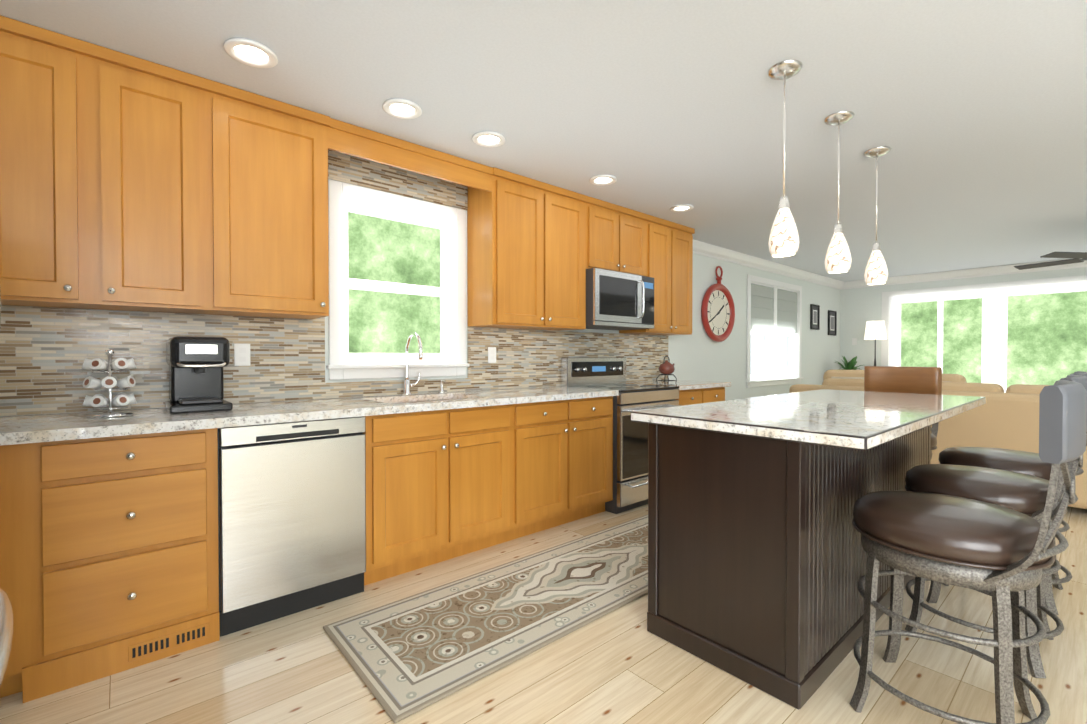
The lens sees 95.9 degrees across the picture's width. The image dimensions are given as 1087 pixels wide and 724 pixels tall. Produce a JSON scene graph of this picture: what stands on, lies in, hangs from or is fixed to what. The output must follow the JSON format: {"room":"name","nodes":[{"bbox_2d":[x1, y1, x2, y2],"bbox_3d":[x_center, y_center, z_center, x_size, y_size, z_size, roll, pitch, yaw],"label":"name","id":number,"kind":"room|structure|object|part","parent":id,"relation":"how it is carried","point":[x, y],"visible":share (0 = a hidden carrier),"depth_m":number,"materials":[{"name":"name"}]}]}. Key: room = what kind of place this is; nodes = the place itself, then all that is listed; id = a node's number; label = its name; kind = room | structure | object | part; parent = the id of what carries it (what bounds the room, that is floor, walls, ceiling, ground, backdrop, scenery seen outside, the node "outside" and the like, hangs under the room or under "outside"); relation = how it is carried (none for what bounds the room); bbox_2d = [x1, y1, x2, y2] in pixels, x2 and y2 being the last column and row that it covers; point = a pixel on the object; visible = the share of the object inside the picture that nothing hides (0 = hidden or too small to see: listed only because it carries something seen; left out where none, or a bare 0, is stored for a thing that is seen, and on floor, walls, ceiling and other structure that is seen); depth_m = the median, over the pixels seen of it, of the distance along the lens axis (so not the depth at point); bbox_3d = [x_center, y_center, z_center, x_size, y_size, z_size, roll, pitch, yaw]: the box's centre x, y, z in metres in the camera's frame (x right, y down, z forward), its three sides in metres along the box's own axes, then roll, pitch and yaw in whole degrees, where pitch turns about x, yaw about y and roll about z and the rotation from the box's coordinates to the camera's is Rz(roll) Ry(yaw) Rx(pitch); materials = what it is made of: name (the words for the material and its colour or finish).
{"room":"kitchen","nodes":[
{"label":"kitchen","id":0,"kind":"room"},
{"bbox_2d":[3,196,839,416],"bbox_3d":[0.870,-0.096,4.792,11.160,2.400,0.150,-1,1,-41],"label":"wall","id":1,"kind":"structure","parent":0,"point":[698,354],"depth_m":5.94,"materials":[{"name":"paint"}]},
{"bbox_2d":[0,15,95,308],"bbox_3d":[-2.025,-0.745,1.950,0.327,1.024,0.326,-1,1,-41],"label":"upper cabinet","id":2,"kind":"object","parent":1,"relation":"attached to","point":[48,176],"depth_m":1.86,"materials":[{"name":"brown wood"}]},
{"bbox_2d":[92,44,211,314],"bbox_3d":[-1.756,-0.748,2.184,0.385,1.024,0.326,-1,1,-41],"label":"upper cabinet","id":3,"kind":"object","parent":1,"relation":"attached to","point":[129,182],"depth_m":2.07,"materials":[{"name":"brown wood"}]},
{"bbox_2d":[212,81,331,318],"bbox_3d":[-1.412,-0.751,2.482,0.527,1.024,0.326,-1,1,-41],"label":"upper cabinet","id":4,"kind":"object","parent":1,"relation":"attached to","point":[270,256],"depth_m":2.36,"materials":[{"name":"brown wood"}]},
{"bbox_2d":[0,149,667,416],"bbox_3d":[-0.703,-0.534,3.311,5.250,1.481,0.011,-1,1,-41],"label":"backsplash","id":5,"kind":"structure","parent":1,"relation":"attached to","point":[45,352],"depth_m":2.62,"materials":[{"name":"tile"}]},
{"bbox_2d":[234,344,249,365],"bbox_3d":[-1.569,-0.038,2.553,0.072,0.116,0.008,-1,1,-41],"label":"electrical outlet","id":6,"kind":"object","parent":5,"relation":"attached to","point":[241,354],"visible":1,"depth_m":2.55,"materials":[{"name":"white plastic"}]},
{"bbox_2d":[488,347,495,362],"bbox_3d":[-0.376,-0.051,3.588,0.072,0.116,0.008,-1,1,-41],"label":"electrical outlet","id":7,"kind":"object","parent":5,"relation":"attached to","point":[491,354],"visible":1,"depth_m":3.58,"materials":[{"name":"white plastic"}]},
{"bbox_2d":[326,179,468,379],"bbox_3d":[-0.933,-0.480,3.179,0.950,1.160,0.175,-1,1,-41],"label":"window","id":8,"kind":"structure","parent":1,"relation":"in","point":[449,359],"depth_m":3.13,"materials":[{"name":"white wood"}]},
{"bbox_2d":[464,167,591,330],"bbox_3d":[-0.098,-0.765,3.623,0.880,1.024,0.326,-1,1,-41],"label":"upper cabinet","id":9,"kind":"object","parent":1,"relation":"attached to","point":[529,241],"depth_m":3.42,"materials":[{"name":"brown wood"}]},
{"bbox_2d":[592,197,651,276],"bbox_3d":[0.520,-1.008,4.157,0.758,0.552,0.326,-1,1,-41],"label":"upper cabinet","id":10,"kind":"object","parent":1,"relation":"attached to","point":[621,236],"depth_m":4.05,"materials":[{"name":"brown wood"}]},
{"bbox_2d":[586,268,653,329],"bbox_3d":[0.561,-0.506,4.114,0.748,0.438,0.449,-1,1,-41],"label":"microwave","id":11,"kind":"object","parent":10,"relation":"attached to","point":[616,300],"visible":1,"depth_m":3.93,"materials":[{"name":"grey metal"}]},
{"bbox_2d":[619,216,694,335],"bbox_3d":[1.080,-0.778,4.646,0.726,1.024,0.326,-1,1,-41],"label":"upper cabinet","id":12,"kind":"object","parent":1,"relation":"attached to","point":[672,243],"depth_m":4.53,"materials":[{"name":"brown wood"}]},
{"bbox_2d":[701,266,734,341],"bbox_3d":[2.017,-0.667,5.630,0.670,0.873,0.070,-1,1,-41],"label":"clock","id":13,"kind":"object","parent":1,"relation":"attached to","point":[718,312],"visible":1,"depth_m":5.62,"materials":[{"name":"red metal"}]},
{"bbox_2d":[693,239,844,289],"bbox_3d":[3.130,-1.259,6.583,4.890,0.113,0.086,-1,1,-41],"label":"crown molding","id":14,"kind":"structure","parent":1,"relation":"attached to","point":[715,252],"depth_m":6.26,"materials":[{"name":"white"}]},
{"bbox_2d":[746,274,803,387],"bbox_3d":[3.138,-0.394,6.714,1.670,1.420,0.175,-1,1,-41],"label":"window","id":15,"kind":"structure","parent":1,"relation":"in","point":[770,376],"depth_m":6.69,"materials":[{"name":"white"}]},
{"bbox_2d":[751,284,797,332],"bbox_3d":[3.154,-0.712,6.691,1.440,0.586,0.034,-1,1,-41],"label":"blind","id":16,"kind":"object","parent":15,"relation":"attached to","point":[762,309],"visible":0.83,"depth_m":6.61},
{"bbox_2d":[810,304,819,329],"bbox_3d":[4.176,-0.690,7.536,0.300,0.380,0.025,-1,1,-41],"label":"picture frame","id":17,"kind":"object","parent":1,"relation":"attached to","point":[814,317],"visible":1,"depth_m":7.53,"materials":[{"name":"black wood"}]},
{"bbox_2d":[828,310,836,335],"bbox_3d":[4.720,-0.635,8.008,0.320,0.400,0.025,-1,1,-41],"label":"picture frame","id":18,"kind":"object","parent":1,"relation":"attached to","point":[832,322],"visible":1,"depth_m":8.01,"materials":[{"name":"black wood"}]},
{"bbox_2d":[0,504,1086,723],"bbox_3d":[3.050,1.166,2.297,11.160,0.060,6.800,-1,1,-41],"label":"floor","id":19,"kind":"structure","parent":0,"point":[622,665],"depth_m":1.76,"materials":[{"name":"beige wood"}]},
{"bbox_2d":[0,291,12,685],"bbox_3d":[-1.084,0.269,0.372,0.908,1.780,0.910,-1,1,-41],"label":"fridge","id":20,"kind":"object","parent":19,"relation":"on","point":[6,623],"visible":1,"depth_m":0.77,"materials":[{"name":"grey"}]},
{"bbox_2d":[0,444,15,697],"bbox_3d":[-2.223,0.707,1.610,0.705,0.874,0.606,-1,1,-41],"label":"base cabinet","id":21,"kind":"object","parent":19,"relation":"on","point":[7,489],"depth_m":1.63,"materials":[{"name":"brown wood"}]},
{"bbox_2d":[12,428,219,702],"bbox_3d":[-1.738,0.702,2.031,0.581,0.874,0.606,-1,1,-41],"label":"base cabinet","id":22,"kind":"object","parent":19,"relation":"on","point":[108,548],"depth_m":1.78,"materials":[{"name":"brown wood"}]},
{"bbox_2d":[0,386,618,447],"bbox_3d":[-1.070,0.236,2.583,3.730,0.039,0.640,-1,1,-41],"label":"countertop","id":23,"kind":"structure","parent":22,"relation":"on","point":[43,428],"depth_m":2.15,"materials":[{"name":"beige stone"}]},
{"bbox_2d":[82,349,136,417],"bbox_3d":[-1.799,0.085,2.034,0.171,0.275,0.171,-1,1,-41],"label":"pod carousel","id":24,"kind":"object","parent":23,"relation":"on","point":[109,382],"visible":1,"depth_m":2.00,"materials":[{"name":"silver metal"}]},
{"bbox_2d":[165,336,232,413],"bbox_3d":[-1.599,0.052,2.267,0.230,0.335,0.329,-1,1,-41],"label":"coffee maker","id":25,"kind":"object","parent":23,"relation":"on","point":[196,364],"visible":1,"depth_m":2.20,"materials":[{"name":"black plastic"}]},
{"bbox_2d":[400,332,422,395],"bbox_3d":[-0.785,0.013,3.055,0.119,0.395,0.233,-1,1,-41],"label":"faucet","id":26,"kind":"object","parent":23,"relation":"on","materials":[{"name":"silver metal"}]},
{"bbox_2d":[384,396,463,403],"bbox_3d":[-0.702,0.334,2.916,0.620,0.188,0.411,-1,1,-41],"label":"sink","id":27,"kind":"object","parent":23,"relation":"in","point":[429,397],"depth_m":3.17,"materials":[{"name":"silver metal"}]},
{"bbox_2d":[439,380,445,391],"bbox_3d":[-0.672,0.163,3.260,0.036,0.090,0.064,-1,1,-41],"label":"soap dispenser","id":28,"kind":"object","parent":23,"relation":"on","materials":[{"name":"silver metal"}]},
{"bbox_2d":[217,416,365,636],"bbox_3d":[-1.282,0.698,2.414,0.600,0.872,0.594,-1,1,-41],"label":"dishwasher","id":29,"kind":"object","parent":19,"relation":"on","point":[291,517],"visible":0.83,"depth_m":2.17,"materials":[{"name":"grey metal"}]},
{"bbox_2d":[348,404,515,585],"bbox_3d":[-0.720,0.691,2.915,0.895,0.874,0.606,-1,1,-41],"label":"base cabinet","id":30,"kind":"object","parent":19,"relation":"on","point":[441,486],"depth_m":2.65,"materials":[{"name":"brown wood"}]},
{"bbox_2d":[323,514,647,722],"bbox_3d":[0.215,1.125,2.617,2.440,0.012,0.720,-1,1,-41],"label":"rug","id":31,"kind":"object","parent":19,"relation":"on","point":[408,656],"visible":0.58,"depth_m":2.16,"materials":[{"name":"beige fabric"}]},
{"bbox_2d":[516,396,612,538],"bbox_3d":[-0.028,0.683,3.515,0.938,0.874,0.606,-1,1,-41],"label":"base cabinet","id":32,"kind":"object","parent":19,"relation":"on","point":[564,448],"depth_m":3.26,"materials":[{"name":"brown wood"}]},
{"bbox_2d":[561,357,680,513],"bbox_3d":[0.656,0.539,4.024,0.748,1.150,0.703,-1,1,-41],"label":"range","id":33,"kind":"object","parent":19,"relation":"on","point":[630,464],"visible":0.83,"depth_m":3.73,"materials":[{"name":"grey metal"}]},
{"bbox_2d":[648,384,727,405],"bbox_3d":[1.221,0.670,4.600,0.834,0.874,0.606,-1,1,-41],"label":"base cabinet","id":34,"kind":"object","parent":19,"relation":"on","point":[689,394],"depth_m":4.32,"materials":[{"name":"brown wood"}]},
{"bbox_2d":[656,356,676,382],"bbox_3d":[1.154,0.067,4.544,0.203,0.251,0.161,-1,1,-41],"label":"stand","id":35,"kind":"object","parent":34,"relation":"on","point":[666,367],"visible":1,"depth_m":4.49,"materials":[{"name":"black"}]},
{"bbox_2d":[631,389,985,709],"bbox_3d":[1.449,0.669,2.441,2.120,0.930,0.865,-1,1,-41],"label":"kitchen island","id":36,"kind":"object","parent":19,"relation":"on","point":[757,558],"visible":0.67,"depth_m":1.82,"materials":[{"name":"wood"}]},
{"bbox_2d":[864,366,941,459],"bbox_3d":[2.340,0.580,3.303,0.557,1.092,0.500,-1,1,-41],"label":"stool","id":37,"kind":"object","parent":19,"relation":"on","point":[915,380],"visible":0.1,"depth_m":3.42,"materials":[{"name":"leather"}]},
{"bbox_2d":[789,369,1086,508],"bbox_3d":[3.990,0.602,4.212,1.000,1.020,3.270,-1,1,-41],"label":"sofa","id":38,"kind":"object","parent":19,"relation":"on","point":[1008,419],"visible":0.27,"depth_m":3.95,"materials":[{"name":"fabric"}]},
{"bbox_2d":[850,380,1086,723],"bbox_3d":[1.318,0.602,1.569,0.500,1.092,0.557,-1,1,-41],"label":"stool","id":39,"kind":"object","parent":19,"relation":"on","point":[1002,556],"visible":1,"depth_m":1.42,"materials":[{"name":"leather"}]},
{"bbox_2d":[905,374,1086,677],"bbox_3d":[1.831,0.596,2.015,0.500,1.092,0.557,-1,1,-41],"label":"stool","id":40,"kind":"object","parent":19,"relation":"on","point":[1026,494],"visible":0.38,"depth_m":1.90,"materials":[{"name":"leather"}]},
{"bbox_2d":[938,371,1086,614],"bbox_3d":[2.329,0.591,2.448,0.500,1.092,0.557,-1,1,-41],"label":"stool","id":41,"kind":"object","parent":19,"relation":"on","point":[1028,463],"visible":0.27,"depth_m":2.33,"materials":[{"name":"leather"}]},
{"bbox_3d":[5.024,0.709,7.674,0.600,0.720,0.720,-1,1,-41],"label":"side table","id":42,"kind":"object","parent":19,"relation":"on","visible":0},
{"bbox_2d":[835,356,861,369],"bbox_3d":[4.841,0.125,7.735,0.490,0.444,0.408,-1,1,-41],"label":"plant","id":43,"kind":"object","parent":42,"relation":"on","point":[850,365],"visible":0.5,"depth_m":7.73,"materials":[{"name":"green plant"}]},
{"bbox_2d":[864,321,886,365],"bbox_3d":[5.163,-0.142,7.625,0.290,0.980,0.290,-1,1,-41],"label":"lamp","id":44,"kind":"object","parent":42,"relation":"on","point":[875,330],"visible":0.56,"depth_m":7.53,"materials":[{"name":"white fabric"}]},
{"bbox_2d":[0,0,1086,281],"bbox_3d":[3.050,-1.289,2.266,11.160,0.050,6.800,-1,1,-41],"label":"ceiling","id":45,"kind":"structure","parent":0,"point":[972,114],"depth_m":2.32,"materials":[{"name":"paint"}]},
{"bbox_2d":[224,38,277,67],"bbox_3d":[-1.188,-1.253,1.991,0.190,0.014,0.190,-1,1,-41],"label":"recessed light","id":46,"kind":"object","parent":45,"relation":"in","point":[249,52],"visible":0.92,"depth_m":1.99,"materials":[{"name":"white"}]},
{"bbox_2d":[382,98,421,118],"bbox_3d":[-0.702,-1.259,2.439,0.190,0.014,0.190,-1,1,-41],"label":"recessed light","id":47,"kind":"object","parent":45,"relation":"in","point":[402,108],"visible":0.98,"depth_m":2.44,"materials":[{"name":"white"}]},
{"bbox_2d":[472,131,505,146],"bbox_3d":[-0.310,-1.263,2.780,0.190,0.014,0.190,-1,1,-41],"label":"recessed light","id":48,"kind":"object","parent":45,"relation":"in","point":[488,139],"visible":1,"depth_m":2.77,"materials":[{"name":"white"}]},
{"bbox_2d":[589,175,616,185],"bbox_3d":[0.416,-1.271,3.424,0.190,0.014,0.190,-1,1,-41],"label":"recessed light","id":49,"kind":"object","parent":45,"relation":"in","point":[601,180],"visible":1,"depth_m":3.42,"materials":[{"name":"white"}]},
{"bbox_2d":[670,204,693,211],"bbox_3d":[1.150,-1.279,4.074,0.190,0.014,0.190,-1,1,-41],"label":"recessed light","id":50,"kind":"object","parent":45,"relation":"in","point":[682,208],"visible":0.98,"depth_m":4.07,"materials":[{"name":"white"}]},
{"bbox_2d":[767,60,801,256],"bbox_3d":[1.040,-0.862,2.116,0.136,0.799,0.136,-1,1,-41],"label":"pendant light","id":51,"kind":"object","parent":45,"relation":"hanging from","point":[784,241],"visible":1,"depth_m":2.09,"materials":[{"name":"white glass"}]},
{"bbox_3d":[1.040,-0.562,2.119,0.122,0.200,0.122,-1,1,-41],"label":"lamp shade","id":52,"kind":"part","parent":51,"relation":"part of","materials":[{"name":"white glass"}]},
{"bbox_2d":[824,111,853,273],"bbox_3d":[1.530,-0.867,2.542,0.136,0.799,0.136,-1,1,-41],"label":"pendant light","id":53,"kind":"object","parent":45,"relation":"hanging from","point":[838,258],"visible":1,"depth_m":2.52,"materials":[{"name":"white glass"}]},
{"bbox_3d":[1.530,-0.568,2.546,0.122,0.200,0.122,-1,1,-41],"label":"lamp shade","id":54,"kind":"part","parent":53,"relation":"part of","materials":[{"name":"white glass"}]},
{"bbox_2d":[864,146,890,284],"bbox_3d":[2.014,-0.872,2.961,0.136,0.799,0.136,-1,1,-41],"label":"pendant light","id":55,"kind":"object","parent":45,"relation":"hanging from","point":[876,271],"visible":1,"depth_m":2.94,"materials":[{"name":"white glass"}]},
{"bbox_3d":[2.014,-0.573,2.965,0.122,0.200,0.122,-1,1,-41],"label":"lamp shade","id":56,"kind":"part","parent":55,"relation":"part of","materials":[{"name":"white glass"}]},
{"bbox_2d":[1014,252,1086,269],"bbox_3d":[5.355,-1.058,4.636,1.279,0.469,1.330,-1,1,-41],"label":"fan","id":57,"kind":"object","parent":45,"relation":"hanging from","point":[1078,257],"visible":1,"depth_m":4.79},
{"bbox_2d":[840,267,1086,369],"bbox_3d":[7.256,-0.108,5.834,0.150,2.400,6.650,-1,1,-41],"label":"wall","id":58,"kind":"structure","parent":0,"point":[860,308],"depth_m":7.96,"materials":[{"name":"paint"}]},
{"bbox_2d":[852,338,856,344],"bbox_3d":[5.160,-0.337,8.123,0.006,0.116,0.072,-1,1,-41],"label":"outlet","id":59,"kind":"object","parent":58,"relation":"attached to","point":[854,341],"visible":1,"depth_m":8.12,"materials":[{"name":"white plastic"}]},
{"bbox_2d":[841,258,1086,289],"bbox_3d":[7.117,-1.250,5.798,0.086,0.113,6.498,-1,1,-41],"label":"crown molding","id":60,"kind":"structure","parent":58,"relation":"attached to","point":[1006,269],"depth_m":7.04,"materials":[{"name":"white"}]},
{"bbox_2d":[881,275,1086,392],"bbox_3d":[6.506,-0.039,6.660,0.140,2.120,3.220,-1,1,-41],"label":"window","id":61,"kind":"structure","parent":58,"relation":"in","point":[994,296],"depth_m":6.90,"materials":[{"name":"white wood"}]},
{"label":"outside","id":62,"kind":"structure","parent":0,"visible":0},
{"bbox_2d":[348,212,439,352],"bbox_3d":[-0.870,-1.433,7.801,15.000,9.000,0.001,-1,1,-41],"label":"window pane","id":63,"kind":"object","parent":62,"point":[384,250],"depth_m":6.75,"materials":[{"name":"green"}]},
{"bbox_2d":[901,291,1086,387],"bbox_3d":[10.515,-1.441,8.416,0.001,9.000,11.000,-1,1,-41],"label":"window pane","id":64,"kind":"structure","parent":62,"point":[1047,340],"depth_m":9.73,"materials":[{"name":"green"}]}
]}

